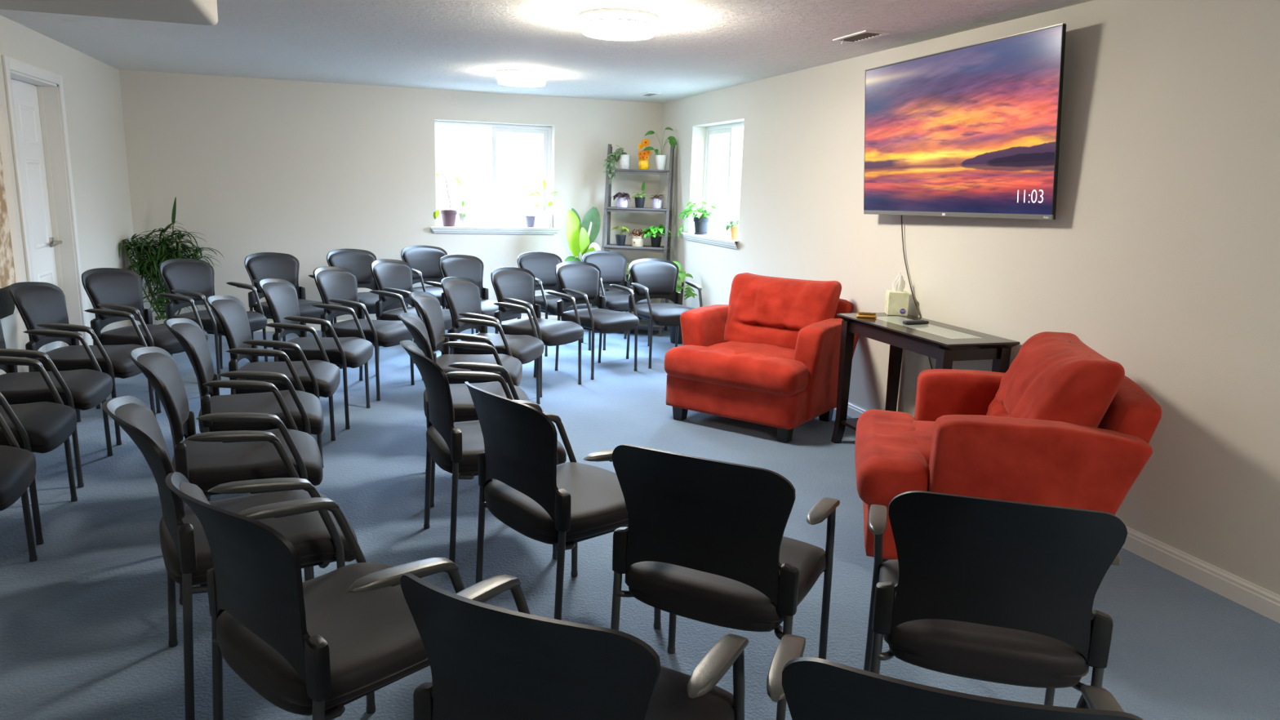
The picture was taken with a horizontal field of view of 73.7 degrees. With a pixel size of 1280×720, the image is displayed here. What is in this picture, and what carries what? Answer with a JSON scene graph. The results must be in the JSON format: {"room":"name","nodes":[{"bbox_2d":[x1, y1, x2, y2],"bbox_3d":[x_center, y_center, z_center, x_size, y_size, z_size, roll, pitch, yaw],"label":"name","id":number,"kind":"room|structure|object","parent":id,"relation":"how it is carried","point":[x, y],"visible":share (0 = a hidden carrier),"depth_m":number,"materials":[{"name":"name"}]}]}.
{"room":"meeting room","nodes":[
{"label":"meeting room","id":0,"kind":"room"},
{"bbox_2d":[0,14,140,374],"bbox_3d":[-2.769,-0.180,2.022,0.220,2.320,11.962,-2,12,-18],"label":"wall","id":1,"kind":"structure","parent":0,"point":[91,86],"depth_m":6.42,"materials":[{"name":"beige paint"}]},
{"bbox_2d":[0,106,23,319],"bbox_3d":[-3.452,-0.760,4.436,0.032,1.150,1.042,-2,12,-18],"label":"wall art","id":2,"kind":"object","parent":1,"relation":"attached to","point":[11,268],"visible":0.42,"depth_m":4.79,"materials":[{"name":"beige fabric"}]},
{"bbox_2d":[0,147,16,288],"bbox_3d":[-3.437,-0.779,4.435,0.002,0.870,0.800,-2,12,-18],"label":"print","id":3,"kind":"object","parent":2,"relation":"on","point":[7,264],"depth_m":4.77,"materials":[{"name":"paper"}]},
{"bbox_2d":[1,54,89,352],"bbox_3d":[-3.940,-0.821,5.549,0.226,2.096,1.052,-2,12,-18],"label":"door","id":4,"kind":"structure","parent":1,"relation":"in","point":[35,96],"depth_m":5.79,"materials":[{"name":"white paint"}]},
{"bbox_2d":[0,0,217,25],"bbox_3d":[-1.192,-0.698,-0.344,1.531,0.370,6.985,-2,12,-18],"label":"soffit","id":5,"kind":"object","parent":1,"relation":"attached to","point":[203,12],"depth_m":2.89,"materials":[{"name":"beige paint"}]},
{"bbox_2d":[119,69,662,324],"bbox_3d":[-2.204,-1.484,8.493,5.428,2.320,0.220,-2,12,-18],"label":"wall","id":6,"kind":"structure","parent":0,"point":[305,171],"depth_m":8.07,"materials":[{"name":"beige paint"}]},
{"bbox_2d":[153,315,560,332],"bbox_3d":[-2.200,-0.371,8.606,4.988,0.094,0.014,-2,12,-18],"label":"baseboard","id":7,"kind":"structure","parent":6,"relation":"attached to","point":[317,326],"depth_m":8.30,"materials":[{"name":"white paint"}]},
{"bbox_2d":[430,119,560,234],"bbox_3d":[-1.466,-1.833,8.626,1.309,1.093,0.265,-2,12,-18],"label":"window","id":8,"kind":"structure","parent":6,"relation":"in","point":[498,225],"depth_m":8.70,"materials":[{"name":"white plastic"}]},
{"bbox_2d":[433,171,461,226],"bbox_3d":[-1.919,-1.598,8.473,0.179,0.536,0.238,8,13,29],"label":"potted plant","id":9,"kind":"object","parent":8,"relation":"on","point":[448,216],"visible":1,"depth_m":8.48,"materials":[{"name":"green plant"}]},
{"bbox_2d":[457,197,474,226],"bbox_3d":[-1.773,-1.487,8.580,0.183,0.284,0.170,9,13,31],"label":"potted plant","id":10,"kind":"object","parent":8,"relation":"on","point":[464,218],"visible":1,"depth_m":8.56,"materials":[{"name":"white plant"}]},
{"bbox_2d":[528,179,557,227],"bbox_3d":[-0.991,-1.616,8.815,0.296,0.488,0.144,2,12,0],"label":"potted plant","id":11,"kind":"object","parent":8,"relation":"on","point":[544,216],"visible":1,"depth_m":8.79,"materials":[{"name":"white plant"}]},
{"bbox_2d":[0,0,1093,102],"bbox_3d":[-0.262,-1.458,2.594,5.428,0.100,12.402,-2,12,-18],"label":"ceiling","id":12,"kind":"structure","parent":0,"point":[697,46],"depth_m":5.25,"materials":[{"name":"white paint"}]},
{"bbox_2d":[495,69,547,87],"bbox_3d":[-0.940,-2.235,6.785,0.410,0.093,0.410,-2,12,-18],"label":"ceiling light","id":13,"kind":"object","parent":12,"relation":"attached to","point":[513,77],"visible":1,"depth_m":6.64,"materials":[{"name":"white paint"}]},
{"bbox_2d":[496,76,546,87],"bbox_3d":[-0.941,-2.210,6.790,0.400,0.041,0.400,-2,12,-18],"label":"diffuser","id":14,"kind":"object","parent":13,"relation":"attached to","point":[524,82],"depth_m":6.68,"materials":[{"name":"white plastic"}]},
{"bbox_2d":[578,8,658,40],"bbox_3d":[-0.110,-1.726,4.411,0.410,0.093,0.410,-2,12,-18],"label":"ceiling light","id":15,"kind":"object","parent":12,"relation":"attached to","point":[606,24],"visible":1,"depth_m":4.27,"materials":[{"name":"white paint"}]},
{"bbox_2d":[580,19,657,40],"bbox_3d":[-0.111,-1.701,4.416,0.400,0.041,0.400,-2,12,-18],"label":"diffuser","id":16,"kind":"object","parent":15,"relation":"attached to","point":[606,29],"depth_m":4.31,"materials":[{"name":"white plastic"}]},
{"bbox_2d":[832,30,889,44],"bbox_3d":[1.227,-1.789,4.758,0.150,0.031,0.340,-2,12,-18],"label":"ceiling vent","id":17,"kind":"object","parent":12,"relation":"in","point":[864,35],"visible":1,"depth_m":4.74,"materials":[{"name":"white metal"}]},
{"bbox_2d":[0,326,1279,719],"bbox_3d":[-0.332,0.912,3.078,5.428,0.100,12.402,-2,12,-18],"label":"floor","id":18,"kind":"structure","parent":0,"point":[84,632],"depth_m":3.26,"materials":[{"name":"blue carpet"}]},
{"bbox_2d":[0,413,37,561],"bbox_3d":[-2.430,0.407,2.865,0.609,0.852,0.564,-3,12,-22],"label":"chair","id":19,"kind":"object","parent":18,"relation":"on","point":[18,466],"visible":1,"depth_m":3.03,"materials":[{"name":"grey plastic"}]},
{"bbox_2d":[0,355,77,545],"bbox_3d":[-2.685,0.277,3.467,0.609,0.852,0.564,-2,12,-19],"label":"chair","id":20,"kind":"object","parent":18,"relation":"on","point":[40,427],"visible":0.91,"depth_m":3.48,"materials":[{"name":"grey plastic"}]},
{"bbox_2d":[0,319,112,488],"bbox_3d":[-2.924,0.140,4.100,0.609,0.852,0.564,-2,12,-17],"label":"chair","id":21,"kind":"object","parent":18,"relation":"on","point":[83,389],"visible":0.9,"depth_m":4.04,"materials":[{"name":"grey plastic"}]},
{"bbox_2d":[0,322,5,355],"bbox_3d":[-3.116,-0.110,3.986,0.135,0.285,0.452,-2,12,-17],"label":"cushion","id":22,"kind":"object","parent":21,"relation":"on","point":[2,344],"depth_m":4.16,"materials":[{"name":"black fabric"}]},
{"bbox_2d":[8,281,156,445],"bbox_3d":[-3.106,-0.003,4.776,0.609,0.852,0.564,0,12,-9],"label":"chair","id":23,"kind":"object","parent":18,"relation":"on","point":[40,305],"visible":0.7,"depth_m":4.65,"materials":[{"name":"grey plastic"}]},
{"bbox_2d":[13,285,68,342],"bbox_3d":[-3.304,-0.259,4.690,0.135,0.285,0.452,0,12,-9],"label":"chair back","id":24,"kind":"object","parent":23,"relation":"on","point":[36,305],"depth_m":4.68,"materials":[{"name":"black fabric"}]},
{"bbox_2d":[81,267,209,413],"bbox_3d":[-3.177,-0.150,5.485,0.609,0.852,0.564,3,12,8],"label":"chair","id":25,"kind":"object","parent":18,"relation":"on","point":[106,288],"visible":0.65,"depth_m":5.37,"materials":[{"name":"black leather"}]},
{"bbox_2d":[85,271,142,319],"bbox_3d":[-3.376,-0.418,5.460,0.135,0.285,0.452,3,12,8],"label":"chair back","id":26,"kind":"object","parent":25,"relation":"on","point":[118,287],"depth_m":5.46,"materials":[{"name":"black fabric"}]},
{"bbox_2d":[118,196,223,324],"bbox_3d":[-4.066,-0.786,7.462,0.741,1.257,0.764,-1,12,-15],"label":"plant","id":27,"kind":"object","parent":18,"relation":"on","point":[153,260],"visible":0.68,"depth_m":7.34,"materials":[{"name":"green plant"}]},
{"bbox_2d":[159,258,267,380],"bbox_3d":[-3.092,-0.290,6.186,0.609,0.852,0.564,5,12,15],"label":"chair","id":28,"kind":"object","parent":18,"relation":"on","point":[193,278],"visible":0.74,"depth_m":6.15,"materials":[{"name":"black leather"}]},
{"bbox_2d":[162,261,213,304],"bbox_3d":[-3.286,-0.564,6.188,0.135,0.285,0.452,5,12,15],"label":"chair back","id":29,"kind":"object","parent":28,"relation":"on","point":[193,276],"depth_m":6.19,"materials":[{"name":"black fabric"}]},
{"bbox_2d":[127,346,323,604],"bbox_3d":[-1.512,0.372,3.172,0.609,0.852,0.564,-4,13,-24],"label":"chair","id":30,"kind":"object","parent":18,"relation":"on","point":[206,465],"visible":0.83,"depth_m":3.04,"materials":[{"name":"grey plastic"}]},
{"bbox_2d":[137,352,189,442],"bbox_3d":[-1.695,0.126,3.034,0.135,0.285,0.452,-4,13,-24],"label":"cushion","id":31,"kind":"object","parent":30,"relation":"on","point":[161,370],"depth_m":3.01,"materials":[{"name":"black fabric"}]},
{"bbox_2d":[102,395,357,719],"bbox_3d":[-1.185,0.515,2.517,0.609,0.852,0.564,-6,14,-33],"label":"chair","id":32,"kind":"object","parent":18,"relation":"on","point":[317,537],"visible":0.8,"depth_m":2.38,"materials":[{"name":"grey plastic"}]},
{"bbox_2d":[115,403,185,519],"bbox_3d":[-1.353,0.276,2.352,0.135,0.285,0.452,-6,14,-33],"label":"cushion","id":33,"kind":"object","parent":32,"relation":"on","point":[137,420],"depth_m":2.25,"materials":[{"name":"black fabric"}]},
{"bbox_2d":[163,318,324,501],"bbox_3d":[-1.736,0.237,3.797,0.609,0.852,0.564,-3,12,-22],"label":"chair","id":34,"kind":"object","parent":18,"relation":"on","point":[305,409],"visible":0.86,"depth_m":3.69,"materials":[{"name":"grey plastic"}]},
{"bbox_2d":[171,323,213,395],"bbox_3d":[-1.922,-0.009,3.666,0.135,0.285,0.452,-3,12,-22],"label":"cushion","id":35,"kind":"object","parent":34,"relation":"on","point":[191,337],"depth_m":3.64,"materials":[{"name":"black fabric"}]},
{"bbox_2d":[205,295,340,467],"bbox_3d":[-1.912,0.091,4.487,0.609,0.852,0.564,-1,12,-12],"label":"chair","id":36,"kind":"object","parent":18,"relation":"on","point":[318,378],"visible":0.79,"depth_m":4.40,"materials":[{"name":"grey plastic"}]},
{"bbox_2d":[211,299,252,359],"bbox_3d":[-2.108,-0.162,4.389,0.135,0.285,0.452,-1,12,-12],"label":"chair back","id":37,"kind":"object","parent":36,"relation":"on","point":[232,315],"depth_m":4.39,"materials":[{"name":"black plastic"}]},
{"bbox_2d":[244,252,336,341],"bbox_3d":[-2.799,-0.414,6.834,0.609,0.852,0.564,9,13,30],"label":"chair","id":38,"kind":"object","parent":18,"relation":"on","point":[261,265],"visible":0.45,"depth_m":6.82,"materials":[{"name":"black leather"}]},
{"bbox_2d":[247,254,297,293],"bbox_3d":[-2.970,-0.698,6.888,0.135,0.285,0.452,9,13,30],"label":"chair back","id":39,"kind":"object","parent":38,"relation":"on","point":[260,267],"depth_m":6.88,"materials":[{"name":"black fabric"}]},
{"bbox_2d":[165,471,465,719],"bbox_3d":[-0.719,0.638,1.982,0.564,0.852,0.609,12,15,40],"label":"chair","id":40,"kind":"object","parent":18,"relation":"on","point":[316,646],"visible":0.91,"depth_m":1.81,"materials":[{"name":"grey plastic"}]},
{"bbox_2d":[179,481,209,504],"bbox_3d":[-0.851,0.408,1.775,0.452,0.285,0.135,12,15,40],"label":"cushion","id":41,"kind":"object","parent":40,"relation":"on","point":[188,488],"depth_m":1.80,"materials":[{"name":"black fabric"}]},
{"bbox_2d":[257,278,373,429],"bbox_3d":[-1.979,-0.060,5.222,0.609,0.852,0.564,1,12,-4],"label":"chair","id":42,"kind":"object","parent":18,"relation":"on","point":[281,296],"visible":0.77,"depth_m":5.10,"materials":[{"name":"black leather"}]},
{"bbox_2d":[262,282,300,333],"bbox_3d":[-2.180,-0.321,5.156,0.135,0.285,0.452,1,12,-4],"label":"chair back","id":43,"kind":"object","parent":42,"relation":"on","point":[282,298],"depth_m":5.15,"materials":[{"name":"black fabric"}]},
{"bbox_2d":[313,266,414,400],"bbox_3d":[-1.927,-0.208,5.950,0.609,0.852,0.564,4,12,12],"label":"chair","id":44,"kind":"object","parent":18,"relation":"on","point":[336,286],"visible":0.82,"depth_m":5.85,"materials":[{"name":"black leather"}]},
{"bbox_2d":[316,269,357,314],"bbox_3d":[-2.123,-0.480,5.941,0.135,0.285,0.452,4,12,12],"label":"chair back","id":45,"kind":"object","parent":44,"relation":"on","point":[341,284],"depth_m":5.94,"materials":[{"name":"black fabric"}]},
{"bbox_2d":[326,248,408,324],"bbox_3d":[-2.367,-0.515,7.394,0.609,0.852,0.564,10,14,37],"label":"chair","id":46,"kind":"object","parent":18,"relation":"on","point":[358,261],"visible":0.37,"depth_m":7.45,"materials":[{"name":"black leather"}]},
{"bbox_2d":[328,251,374,284],"bbox_3d":[-2.524,-0.802,7.466,0.135,0.285,0.452,10,14,37],"label":"chair back","id":47,"kind":"object","parent":46,"relation":"on","point":[358,262],"depth_m":7.49,"materials":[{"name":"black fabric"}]},
{"bbox_2d":[370,258,459,380],"bbox_3d":[-1.740,-0.333,6.590,0.609,0.852,0.564,6,12,20],"label":"chair","id":48,"kind":"object","parent":18,"relation":"on","point":[394,276],"visible":0.56,"depth_m":6.54,"materials":[{"name":"grey plastic"}]},
{"bbox_2d":[373,262,411,302],"bbox_3d":[-1.929,-0.610,6.608,0.135,0.285,0.452,6,12,20],"label":"chair back","id":49,"kind":"object","parent":48,"relation":"on","point":[397,275],"depth_m":6.60,"materials":[{"name":"black fabric"}]},
{"bbox_2d":[400,244,474,333],"bbox_3d":[-1.908,-0.623,7.989,0.564,0.852,0.609,-9,16,-43],"label":"chair","id":50,"kind":"object","parent":18,"relation":"on","point":[424,260],"visible":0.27,"depth_m":8.05,"materials":[{"name":"black leather"}]},
{"bbox_2d":[403,247,445,279],"bbox_3d":[-2.046,-0.914,8.083,0.452,0.285,0.135,-9,16,-43],"label":"chair back","id":51,"kind":"object","parent":50,"relation":"on","point":[425,260],"depth_m":8.07,"materials":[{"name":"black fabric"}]},
{"bbox_2d":[397,312,529,507],"bbox_3d":[-0.836,0.202,4.102,0.609,0.852,0.564,-2,12,-15],"label":"chair","id":52,"kind":"object","parent":18,"relation":"on","point":[464,409],"visible":0.42,"depth_m":3.93,"materials":[{"name":"grey plastic"}]},
{"bbox_2d":[404,317,434,361],"bbox_3d":[-1.030,-0.050,3.994,0.135,0.285,0.452,-2,12,-15],"label":"cushion","id":53,"kind":"object","parent":52,"relation":"on","point":[416,327],"depth_m":3.82,"materials":[{"name":"black fabric"}]},
{"bbox_2d":[408,291,522,386],"bbox_3d":[-0.978,0.051,4.823,0.609,0.852,0.564,1,12,-4],"label":"chair","id":54,"kind":"object","parent":18,"relation":"on","point":[428,306],"visible":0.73,"depth_m":4.79,"materials":[{"name":"black leather"}]},
{"bbox_2d":[414,295,444,351],"bbox_3d":[-1.179,-0.209,4.755,0.135,0.285,0.452,1,12,-4],"label":"chair back","id":55,"kind":"object","parent":54,"relation":"on","point":[429,308],"depth_m":4.76,"materials":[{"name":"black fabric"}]},
{"bbox_2d":[439,254,520,355],"bbox_3d":[-1.353,-0.434,7.141,0.609,0.852,0.564,10,14,34],"label":"chair","id":56,"kind":"object","parent":18,"relation":"on","point":[471,267],"visible":0.35,"depth_m":7.18,"materials":[{"name":"black leather"}]},
{"bbox_2d":[441,257,481,287],"bbox_3d":[-1.515,-0.720,7.207,0.135,0.285,0.452,10,14,34],"label":"chair back","id":57,"kind":"object","parent":56,"relation":"on","point":[470,268],"depth_m":7.21,"materials":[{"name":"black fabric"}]},
{"bbox_2d":[400,340,566,575],"bbox_3d":[-0.643,0.341,3.448,0.609,0.852,0.564,-4,13,-25],"label":"chair","id":58,"kind":"object","parent":18,"relation":"on","point":[455,447],"visible":0.71,"depth_m":3.24,"materials":[{"name":"grey plastic"}]},
{"bbox_2d":[407,345,454,424],"bbox_3d":[-0.825,0.096,3.309,0.135,0.285,0.452,-4,13,-25],"label":"cushion","id":59,"kind":"object","parent":58,"relation":"on","point":[439,404],"depth_m":3.18,"materials":[{"name":"black fabric"}]},
{"bbox_2d":[440,276,544,404],"bbox_3d":[-0.967,-0.092,5.526,0.609,0.852,0.564,5,12,14],"label":"chair","id":60,"kind":"object","parent":18,"relation":"on","point":[462,295],"visible":0.67,"depth_m":5.48,"materials":[{"name":"black leather"}]},
{"bbox_2d":[444,280,480,328],"bbox_3d":[-1.162,-0.365,5.522,0.135,0.285,0.452,5,12,14],"label":"chair back","id":61,"kind":"object","parent":60,"relation":"on","point":[460,295],"depth_m":5.51,"materials":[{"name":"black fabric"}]},
{"bbox_2d":[490,266,583,397],"bbox_3d":[-0.766,-0.227,6.212,0.609,0.852,0.564,8,13,29],"label":"chair","id":62,"kind":"object","parent":18,"relation":"on","point":[511,285],"visible":0.85,"depth_m":6.16,"materials":[{"name":"black leather"}]},
{"bbox_2d":[493,270,533,312],"bbox_3d":[-0.938,-0.510,6.263,0.135,0.285,0.452,8,13,29],"label":"chair back","id":63,"kind":"object","parent":62,"relation":"on","point":[513,284],"depth_m":6.25,"materials":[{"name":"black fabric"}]},
{"bbox_2d":[517,251,591,356],"bbox_3d":[-0.781,-0.517,7.632,0.564,0.852,0.609,-9,16,-42],"label":"chair","id":64,"kind":"object","parent":18,"relation":"on","point":[543,265],"visible":0.5,"depth_m":7.68,"materials":[{"name":"grey plastic"}]},
{"bbox_2d":[519,253,560,286],"bbox_3d":[-0.915,-0.809,7.729,0.452,0.285,0.135,-9,16,-42],"label":"chair back","id":65,"kind":"object","parent":64,"relation":"on","point":[543,266],"depth_m":7.73,"materials":[{"name":"black fabric"}]},
{"bbox_2d":[464,381,661,629],"bbox_3d":[-0.267,0.474,2.850,0.609,0.852,0.564,-8,15,-39],"label":"chair","id":66,"kind":"object","parent":18,"relation":"on","point":[566,504],"visible":0.82,"depth_m":2.67,"materials":[{"name":"grey plastic"}]},
{"bbox_2d":[400,572,748,719],"bbox_3d":[-0.117,0.730,1.617,0.564,0.852,0.609,7,13,25],"label":"chair","id":67,"kind":"object","parent":18,"relation":"on","point":[487,662],"visible":1,"depth_m":1.38,"materials":[{"name":"grey plastic"}]},
{"bbox_2d":[564,206,600,331],"bbox_3d":[-0.583,-0.915,8.615,0.368,1.250,0.310,1,12,-2],"label":"plant","id":68,"kind":"object","parent":18,"relation":"on","point":[580,237],"visible":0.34,"depth_m":8.48,"materials":[{"name":"green plant"}]},
{"bbox_2d":[555,261,639,379],"bbox_3d":[-0.363,-0.336,6.805,0.609,0.852,0.564,12,15,41],"label":"chair","id":69,"kind":"object","parent":18,"relation":"on","point":[580,280],"visible":0.93,"depth_m":6.78,"materials":[{"name":"black leather"}]},
{"bbox_2d":[557,263,599,302],"bbox_3d":[-0.509,-0.625,6.891,0.135,0.285,0.452,12,15,41],"label":"chair back","id":70,"kind":"object","parent":69,"relation":"on","point":[583,277],"depth_m":6.89,"materials":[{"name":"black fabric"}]},
{"bbox_2d":[581,250,651,350],"bbox_3d":[-0.236,-0.570,7.973,0.564,0.852,0.609,-6,14,-33],"label":"chair","id":71,"kind":"object","parent":18,"relation":"on","point":[612,265],"visible":0.6,"depth_m":8.06,"materials":[{"name":"black leather"}]},
{"bbox_2d":[584,253,625,283],"bbox_3d":[-0.343,-0.866,8.092,0.452,0.285,0.135,-6,14,-33],"label":"chair back","id":72,"kind":"object","parent":71,"relation":"on","point":[611,266],"depth_m":8.10,"materials":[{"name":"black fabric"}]},
{"bbox_2d":[597,143,674,336],"bbox_3d":[-0.042,-1.219,8.634,0.662,1.870,0.519,4,12,10],"label":"ladder shelf","id":73,"kind":"object","parent":18,"relation":"on","point":[643,325],"visible":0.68,"depth_m":8.59,"materials":[{"name":"grey wood"}]},
{"bbox_2d":[603,145,629,184],"bbox_3d":[-0.241,-1.970,8.634,0.273,0.392,0.154,0,12,-8],"label":"pothos","id":74,"kind":"object","parent":73,"relation":"on","point":[624,158],"visible":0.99,"depth_m":8.61,"materials":[{"name":"plant"}]},
{"bbox_2d":[611,226,628,245],"bbox_3d":[-0.180,-1.268,8.712,0.175,0.199,0.162,10,14,36],"label":"potted plant","id":75,"kind":"object","parent":73,"relation":"on","point":[620,238],"visible":1,"depth_m":8.68,"materials":[{"name":"green plant"}]},
{"bbox_2d":[611,191,631,207],"bbox_3d":[-0.185,-1.630,8.685,0.196,0.151,0.203,4,12,10],"label":"potted plant","id":76,"kind":"object","parent":73,"relation":"on","point":[622,202],"visible":0.99,"depth_m":8.63,"materials":[{"name":"purple plant"}]},
{"bbox_2d":[628,228,645,246],"bbox_3d":[-0.022,-1.244,8.668,0.193,0.177,0.212,4,12,10],"label":"potted plant","id":77,"kind":"object","parent":73,"relation":"on","point":[637,241],"visible":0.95,"depth_m":8.64,"materials":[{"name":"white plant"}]},
{"bbox_2d":[631,181,649,208],"bbox_3d":[0.005,-1.672,8.626,0.198,0.267,0.196,4,12,10],"label":"potted plant","id":78,"kind":"object","parent":73,"relation":"on","point":[639,202],"visible":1,"depth_m":8.61,"materials":[{"name":"green plant"}]},
{"bbox_2d":[637,138,651,169],"bbox_3d":[0.046,-2.071,8.590,0.144,0.304,0.115,4,12,10],"label":"potted flower","id":79,"kind":"object","parent":73,"relation":"on","point":[643,164],"visible":1,"depth_m":8.56,"materials":[{"name":"orange plant"}]},
{"bbox_2d":[641,224,671,247],"bbox_3d":[0.157,-1.256,8.627,0.328,0.228,0.317,4,12,10],"label":"pothos","id":80,"kind":"object","parent":73,"relation":"on","point":[655,239],"visible":0.97,"depth_m":8.60,"materials":[{"name":"green plant"}]},
{"bbox_2d":[643,127,676,169],"bbox_3d":[0.197,-2.118,8.553,0.339,0.418,0.131,2,12,0],"label":"potted plant","id":81,"kind":"object","parent":73,"relation":"on","point":[660,160],"visible":0.97,"depth_m":8.52,"materials":[{"name":"green plant"}]},
{"bbox_2d":[654,155,667,169],"bbox_3d":[0.212,-1.984,8.582,0.128,0.145,0.128,-2,12,-18],"label":"pot","id":82,"kind":"object","parent":81,"relation":"on","point":[660,160],"depth_m":8.54,"materials":[{"name":"ceramic"}]},
{"bbox_2d":[626,257,702,368],"bbox_3d":[0.199,-0.410,7.252,0.564,0.852,0.609,-4,13,-27],"label":"chair","id":83,"kind":"object","parent":18,"relation":"on","point":[651,277],"visible":0.86,"depth_m":7.30,"materials":[{"name":"black leather"}]},
{"bbox_2d":[631,261,676,295],"bbox_3d":[0.110,-0.707,7.380,0.452,0.285,0.135,-4,13,-27],"label":"chair back","id":84,"kind":"object","parent":83,"relation":"on","point":[660,277],"depth_m":7.37,"materials":[{"name":"black fabric"}]},
{"bbox_2d":[668,261,697,343],"bbox_3d":[0.386,-0.543,8.123,0.294,0.774,0.250,11,15,38],"label":"climbing plant","id":85,"kind":"object","parent":18,"relation":"on","point":[682,274],"visible":0.32,"depth_m":8.11,"materials":[{"name":"green plant"}]},
{"bbox_2d":[610,444,839,719],"bbox_3d":[0.223,0.591,2.350,0.564,0.852,0.609,7,13,26],"label":"chair","id":86,"kind":"object","parent":18,"relation":"on","point":[704,540],"visible":1,"depth_m":2.14,"materials":[{"name":"grey plastic"}]},
{"bbox_2d":[663,272,859,443],"bbox_3d":[0.792,-0.066,5.520,1.009,0.904,1.025,10,14,34],"label":"armchair","id":87,"kind":"object","parent":18,"relation":"on","point":[769,356],"visible":0.97,"depth_m":5.32,"materials":[{"name":"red fabric"}]},
{"bbox_2d":[663,341,808,396],"bbox_3d":[0.708,0.019,5.421,0.909,0.207,0.745,10,14,34],"label":"seat cushion","id":88,"kind":"object","parent":87,"relation":"on","point":[749,368],"depth_m":5.15,"materials":[{"name":"red fabric"}]},
{"bbox_2d":[724,272,841,349],"bbox_3d":[0.914,-0.301,5.641,0.746,0.484,0.378,10,14,34],"label":"cushion","id":89,"kind":"object","parent":87,"relation":"on","point":[766,310],"depth_m":5.54,"materials":[{"name":"red fabric"}]},
{"bbox_2d":[831,312,1020,443],"bbox_3d":[1.498,0.197,4.671,0.430,0.770,1.000,-2,12,-18],"label":"console table","id":90,"kind":"object","parent":18,"relation":"on","point":[945,343],"visible":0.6,"depth_m":4.57,"materials":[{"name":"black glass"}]},
{"bbox_2d":[841,417,858,431],"bbox_3d":[1.491,0.443,4.722,0.360,0.018,0.890,-2,12,-18],"label":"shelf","id":91,"kind":"object","parent":90,"relation":"attached to","point":[851,423],"depth_m":5.03,"materials":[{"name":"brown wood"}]},
{"bbox_2d":[884,271,909,315],"bbox_3d":[1.510,-0.392,5.006,0.114,0.250,0.116,3,12,6],"label":"tissue box","id":92,"kind":"object","parent":90,"relation":"on","point":[896,302],"visible":1,"depth_m":4.97,"materials":[{"name":"beige cardboard"}]},
{"bbox_2d":[766,634,1143,719],"bbox_3d":[0.486,0.785,1.438,0.564,0.852,0.609,5,12,16],"label":"chair","id":93,"kind":"object","parent":18,"relation":"on","point":[813,688],"visible":1,"depth_m":1.17,"materials":[{"name":"grey plastic"}]},
{"bbox_2d":[863,490,1127,706],"bbox_3d":[0.839,0.655,2.125,0.564,0.852,0.609,5,12,15],"label":"chair","id":94,"kind":"object","parent":18,"relation":"on","point":[998,591],"visible":0.98,"depth_m":1.91,"materials":[{"name":"black plastic"}]},
{"bbox_2d":[854,331,1161,563],"bbox_3d":[1.421,0.360,3.525,1.025,0.904,1.009,4,12,13],"label":"armchair","id":95,"kind":"object","parent":18,"relation":"on","point":[1064,425],"visible":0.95,"depth_m":3.08,"materials":[{"name":"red fabric"}]},
{"bbox_2d":[854,408,934,506],"bbox_3d":[1.284,0.413,3.571,0.745,0.207,0.909,4,12,13],"label":"seat cushion","id":96,"kind":"object","parent":95,"relation":"on","point":[893,457],"depth_m":3.33,"materials":[{"name":"red fabric"}]},
{"bbox_2d":[986,331,1124,427],"bbox_3d":[1.624,0.170,3.438,0.378,0.484,0.746,4,12,13],"label":"cushion","id":97,"kind":"object","parent":95,"relation":"on","point":[1053,376],"depth_m":3.15,"materials":[{"name":"red fabric"}]},
{"bbox_2d":[655,0,1279,595],"bbox_3d":[2.175,-0.366,3.650,0.220,2.320,11.962,-2,12,-18],"label":"wall","id":98,"kind":"structure","parent":0,"point":[1160,253],"depth_m":3.62,"materials":[{"name":"beige paint"}]},
{"bbox_2d":[680,117,744,248],"bbox_3d":[0.738,-1.598,7.756,0.265,1.081,1.276,-2,12,-18],"label":"window","id":99,"kind":"structure","parent":98,"relation":"in","point":[702,134],"depth_m":8.19,"materials":[{"name":"white plastic"}]},
{"bbox_2d":[677,200,718,238],"bbox_3d":[0.554,-1.336,8.158,0.376,0.386,0.570,2,12,1],"label":"pothos","id":100,"kind":"object","parent":99,"relation":"on","point":[701,222],"visible":1,"depth_m":8.07,"materials":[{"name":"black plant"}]},
{"bbox_2d":[693,217,709,233],"bbox_3d":[0.583,-1.276,8.128,0.150,0.160,0.150,-2,12,-18],"label":"pot","id":101,"kind":"object","parent":100,"relation":"on","point":[700,224],"depth_m":8.08,"materials":[{"name":"ceramic"}]},
{"bbox_2d":[723,204,738,239],"bbox_3d":[0.838,-1.200,7.442,0.190,0.301,0.214,-2,12,-18],"label":"potted plant","id":102,"kind":"object","parent":99,"relation":"on","point":[734,228],"visible":0.84,"depth_m":7.44,"materials":[{"name":"green plant"}]},
{"bbox_2d":[863,22,1066,219],"bbox_3d":[1.661,-1.192,4.525,0.152,0.883,1.498,-3,12,-20],"label":"television","id":103,"kind":"object","parent":98,"relation":"attached to","point":[974,130],"visible":1,"depth_m":4.34,"materials":[{"name":"glass"}]},
{"bbox_2d":[662,325,1279,623],"bbox_3d":[2.032,0.728,3.836,0.014,0.094,11.962,-2,12,-18],"label":"baseboard","id":104,"kind":"structure","parent":98,"relation":"attached to","point":[1265,602],"depth_m":3.33,"materials":[{"name":"white paint"}]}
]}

